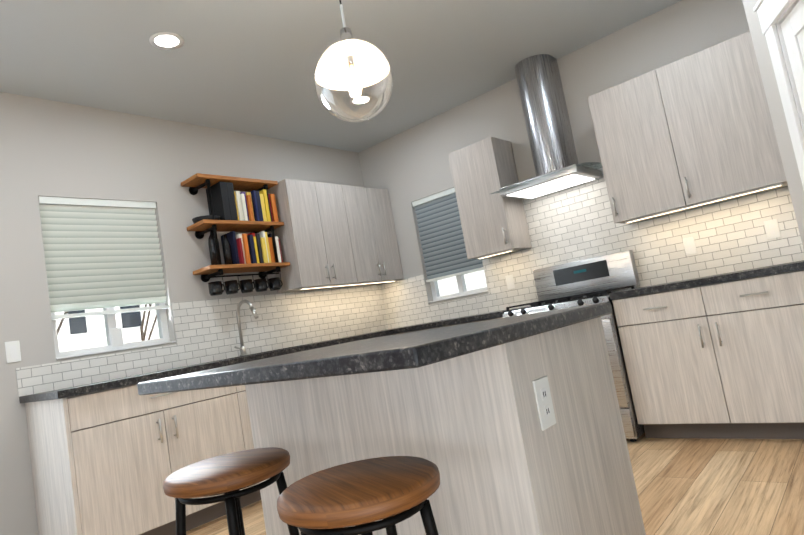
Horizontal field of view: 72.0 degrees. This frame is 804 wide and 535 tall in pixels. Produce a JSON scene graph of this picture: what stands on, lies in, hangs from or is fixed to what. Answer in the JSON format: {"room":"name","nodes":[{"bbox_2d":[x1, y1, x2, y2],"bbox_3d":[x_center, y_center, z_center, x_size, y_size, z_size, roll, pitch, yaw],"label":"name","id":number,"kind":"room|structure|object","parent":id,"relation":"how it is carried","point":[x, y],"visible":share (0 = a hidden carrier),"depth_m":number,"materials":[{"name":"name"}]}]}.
{"room":"kitchen","nodes":[
{"label":"kitchen","id":0,"kind":"room"},
{"bbox_2d":[0,92,386,534],"bbox_3d":[-2.929,0.333,2.473,0.150,2.740,8.200,-15,-7,40],"label":"wall","id":1,"kind":"structure","parent":0,"point":[49,148],"depth_m":3.66,"materials":[{"name":"grey paint"}]},
{"bbox_2d":[5,340,20,362],"bbox_3d":[-2.207,0.478,3.140,0.008,0.120,0.070,-15,-7,40],"label":"switch plate","id":2,"kind":"object","parent":1,"relation":"attached to","point":[12,350],"visible":1,"depth_m":3.14,"materials":[{"name":"white plastic"}]},
{"bbox_2d":[38,196,175,359],"bbox_3d":[-1.950,0.052,3.663,0.142,1.010,0.740,-15,-7,40],"label":"window","id":3,"kind":"structure","parent":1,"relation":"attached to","point":[105,255],"depth_m":3.63,"materials":[{"name":"white plastic"}]},
{"bbox_2d":[16,284,387,396],"bbox_3d":[-1.197,0.447,4.316,0.008,0.456,3.090,-15,-7,40],"label":"tile backsplash","id":4,"kind":"structure","parent":1,"relation":"attached to","point":[206,330],"depth_m":4.20,"materials":[{"name":"white tile"}]},
{"bbox_2d":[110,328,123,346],"bbox_3d":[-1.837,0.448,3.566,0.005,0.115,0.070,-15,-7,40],"label":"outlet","id":5,"kind":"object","parent":4,"relation":"attached to","point":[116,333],"depth_m":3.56,"materials":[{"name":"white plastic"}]},
{"bbox_2d":[181,173,289,295],"bbox_3d":[-1.257,-0.236,4.258,0.254,0.873,0.705,-15,-7,40],"label":"shelf unit","id":6,"kind":"object","parent":1,"relation":"attached to","point":[253,208],"visible":1,"depth_m":4.18,"materials":[{"name":"brown wood"}]},
{"bbox_2d":[268,179,359,292],"bbox_3d":[-0.781,-0.264,4.759,0.310,0.885,0.625,-15,-7,40],"label":"upper cabinet","id":7,"kind":"object","parent":1,"relation":"attached to","point":[329,235],"depth_m":4.59,"materials":[{"name":"laminate"}]},
{"bbox_2d":[344,185,403,285],"bbox_3d":[-0.376,-0.288,5.234,0.310,0.885,0.625,-15,-7,40],"label":"upper cabinet","id":8,"kind":"object","parent":1,"relation":"attached to","point":[378,261],"depth_m":5.13,"materials":[{"name":"laminate"}]},
{"bbox_2d":[0,0,681,152],"bbox_3d":[-1.039,-1.621,0.765,5.900,0.120,8.500,-15,-7,40],"label":"ceiling","id":9,"kind":"structure","parent":0,"point":[245,66],"depth_m":3.53,"materials":[{"name":"grey paint"}]},
{"bbox_2d":[149,32,183,49],"bbox_3d":[-1.324,-1.275,3.114,0.187,0.005,0.185,-15,-7,40],"label":"recessed light","id":10,"kind":"object","parent":9,"relation":"in","point":[166,40],"depth_m":3.11,"materials":[{"name":"white plastic"}]},
{"bbox_2d":[314,0,393,121],"bbox_3d":[-0.243,-1.052,2.152,0.304,0.996,0.304,-15,-7,40],"label":"pendant light","id":11,"kind":"object","parent":9,"relation":"hanging from","point":[346,45],"visible":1,"depth_m":2.11,"materials":[{"name":"clear glass"}]},
{"bbox_2d":[349,95,371,104],"bbox_3d":[-0.326,-1.324,4.371,0.183,0.005,0.182,-15,-7,40],"label":"recessed light","id":12,"kind":"object","parent":9,"relation":"in","point":[362,98],"depth_m":4.38,"materials":[{"name":"white"}]},
{"bbox_2d":[186,433,803,534],"bbox_3d":[-0.555,1.173,0.488,5.900,0.100,8.500,-15,-7,40],"label":"floor","id":13,"kind":"structure","parent":0,"point":[693,486],"depth_m":2.52,"materials":[{"name":"brown wood"}]},
{"bbox_2d":[25,364,254,534],"bbox_3d":[-1.521,1.117,3.258,0.609,0.876,0.960,-15,-7,40],"label":"base cabinet","id":14,"kind":"object","parent":13,"relation":"on","point":[108,457],"depth_m":2.94,"materials":[{"name":"laminate"}]},
{"bbox_2d":[19,324,418,403],"bbox_3d":[-0.908,0.627,4.096,0.630,0.038,3.116,-15,-7,40],"label":"countertop","id":15,"kind":"structure","parent":14,"relation":"on","point":[61,394],"depth_m":3.21,"materials":[{"name":"black stone"}]},
{"bbox_2d":[163,447,299,534],"bbox_3d":[-0.416,0.856,1.469,0.375,0.665,0.375,-13,-6,28],"label":"bar stool","id":16,"kind":"object","parent":13,"relation":"on","point":[228,476],"visible":1,"depth_m":1.41,"materials":[{"name":"brown wood"}]},
{"bbox_2d":[239,344,336,501],"bbox_3d":[-0.905,1.081,3.980,0.609,0.876,0.940,-15,-7,40],"label":"base cabinet","id":17,"kind":"object","parent":13,"relation":"on","point":[242,390],"depth_m":3.47,"materials":[{"name":"laminate"}]},
{"bbox_2d":[277,456,439,534],"bbox_3d":[-0.033,0.752,1.089,0.375,0.665,0.375,-7,-6,-30],"label":"bar stool","id":18,"kind":"object","parent":13,"relation":"on","point":[361,497],"visible":1,"depth_m":1.03,"materials":[{"name":"brown wood"}]},
{"bbox_2d":[137,301,645,534],"bbox_3d":[-0.008,0.676,1.642,1.120,0.914,0.950,-15,-7,40],"label":"kitchen island","id":19,"kind":"object","parent":13,"relation":"on","point":[512,425],"visible":0.98,"depth_m":1.39,"materials":[{"name":"laminate"}]},
{"bbox_2d":[393,306,528,333],"bbox_3d":[0.594,0.849,4.448,1.060,0.914,0.647,-15,-7,40],"label":"base cabinet","id":20,"kind":"object","parent":13,"relation":"on","point":[463,320],"visible":0.1,"depth_m":4.24,"materials":[{"name":"stone"}]},
{"bbox_2d":[503,250,644,441],"bbox_3d":[1.218,0.541,3.836,0.758,1.184,0.740,-15,-7,40],"label":"range","id":21,"kind":"object","parent":13,"relation":"on","point":[598,279],"visible":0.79,"depth_m":3.89,"materials":[{"name":"silver metal"}]},
{"bbox_2d":[609,260,803,438],"bbox_3d":[1.931,0.502,3.290,1.006,0.914,0.647,-15,-7,40],"label":"base cabinet","id":22,"kind":"object","parent":13,"relation":"on","point":[719,356],"visible":1,"depth_m":3.07,"materials":[{"name":"beige wood"}]},
{"bbox_2d":[359,0,784,327],"bbox_3d":[1.107,-0.167,4.497,3.730,2.740,0.150,-15,-7,40],"label":"wall","id":23,"kind":"structure","parent":0,"point":[406,168],"depth_m":4.48,"materials":[{"name":"grey paint"}]},
{"bbox_2d":[412,187,487,302],"bbox_3d":[0.450,-0.209,5.035,0.660,0.970,0.142,-15,-7,40],"label":"window","id":24,"kind":"structure","parent":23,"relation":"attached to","point":[441,237],"depth_m":5.05,"materials":[{"name":"white plastic"}]},
{"bbox_2d":[448,137,531,258],"bbox_3d":[0.699,-0.541,4.487,0.420,0.898,0.347,-15,-7,40],"label":"upper cabinet","id":25,"kind":"object","parent":23,"relation":"attached to","point":[493,224],"visible":0.98,"depth_m":4.37,"materials":[{"name":"laminate"}]},
{"bbox_2d":[494,54,601,199],"bbox_3d":[1.002,-1.075,4.101,0.724,0.998,0.500,-15,-7,40],"label":"range hood","id":26,"kind":"object","parent":23,"relation":"attached to","point":[557,167],"visible":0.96,"depth_m":4.09,"materials":[{"name":"silver metal"}]},
{"bbox_2d":[380,163,803,328],"bbox_3d":[1.071,-0.185,4.423,3.478,0.946,0.008,-15,-7,40],"label":"tile backsplash","id":27,"kind":"structure","parent":23,"relation":"attached to","point":[572,224],"depth_m":4.03,"materials":[{"name":"white tile"}]},
{"bbox_2d":[505,275,514,288],"bbox_3d":[0.895,0.121,4.579,0.070,0.115,0.006,-15,-7,40],"label":"outlet","id":28,"kind":"object","parent":27,"relation":"attached to","point":[509,279],"depth_m":4.57,"materials":[{"name":"white plastic"}]},
{"bbox_2d":[682,236,696,254],"bbox_3d":[1.919,-0.144,3.692,0.070,0.115,0.006,-15,-7,40],"label":"outlet","id":29,"kind":"object","parent":27,"relation":"attached to","point":[689,243],"depth_m":3.69,"materials":[{"name":"white plastic"}]},
{"bbox_2d":[764,219,780,238],"bbox_3d":[2.268,-0.235,3.390,0.070,0.115,0.006,-15,-7,40],"label":"outlet","id":30,"kind":"object","parent":27,"relation":"attached to","point":[772,229],"depth_m":3.39,"materials":[{"name":"white plastic"}]},
{"bbox_2d":[588,31,787,223],"bbox_3d":[1.802,-0.827,3.532,0.994,0.898,0.347,-15,-7,40],"label":"upper cabinet","id":31,"kind":"object","parent":23,"relation":"attached to","point":[695,130],"visible":0.98,"depth_m":3.39,"materials":[{"name":"laminate"}]},
{"bbox_2d":[742,0,803,248],"bbox_3d":[2.533,-0.671,1.896,2.120,2.740,2.217,-15,-7,40],"label":"wall","id":32,"kind":"structure","parent":0,"point":[781,129],"depth_m":2.76,"materials":[{"name":"grey paint"}]},
{"bbox_2d":[753,0,803,189],"bbox_3d":[1.816,-0.240,2.096,0.130,2.177,1.035,-11,-6,16],"label":"door frame","id":33,"kind":"structure","parent":32,"relation":"attached to","point":[772,15],"depth_m":2.56,"materials":[{"name":"white wood"}]},
{"bbox_2d":[780,0,803,115],"bbox_3d":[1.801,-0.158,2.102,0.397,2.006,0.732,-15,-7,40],"label":"pantry door","id":34,"kind":"structure","parent":32,"relation":"in","point":[792,25],"depth_m":2.46,"materials":[{"name":"white wood"}]},
{"label":"outside","id":35,"kind":"structure","parent":0,"visible":0},
{"bbox_3d":[-34.696,7.516,2.442,230.000,0.250,230.000,-15,-7,40],"label":"ground","id":36,"kind":"structure","parent":35,"visible":0},
{"bbox_2d":[55,304,158,351],"bbox_3d":[-20.721,4.452,37.858,11.100,7.870,12.500,-15,-7,40],"label":"house","id":37,"kind":"structure","parent":36,"relation":"on","point":[73,343],"depth_m":32.92,"materials":[{"name":"white"}]},
{"bbox_2d":[57,304,156,340],"bbox_3d":[-16.001,2.045,19.915,4.511,7.507,15.943,-15,-7,40],"label":"trees","id":38,"kind":"object","parent":36,"relation":"on","point":[142,325],"depth_m":23.53,"materials":[{"name":"brown plant"}]},
{"bbox_2d":[437,270,486,295],"bbox_3d":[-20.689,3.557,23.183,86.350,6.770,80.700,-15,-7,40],"label":"house","id":39,"kind":"structure","parent":36,"relation":"on","point":[452,287],"depth_m":24.07,"materials":[{"name":"white"}]}
]}

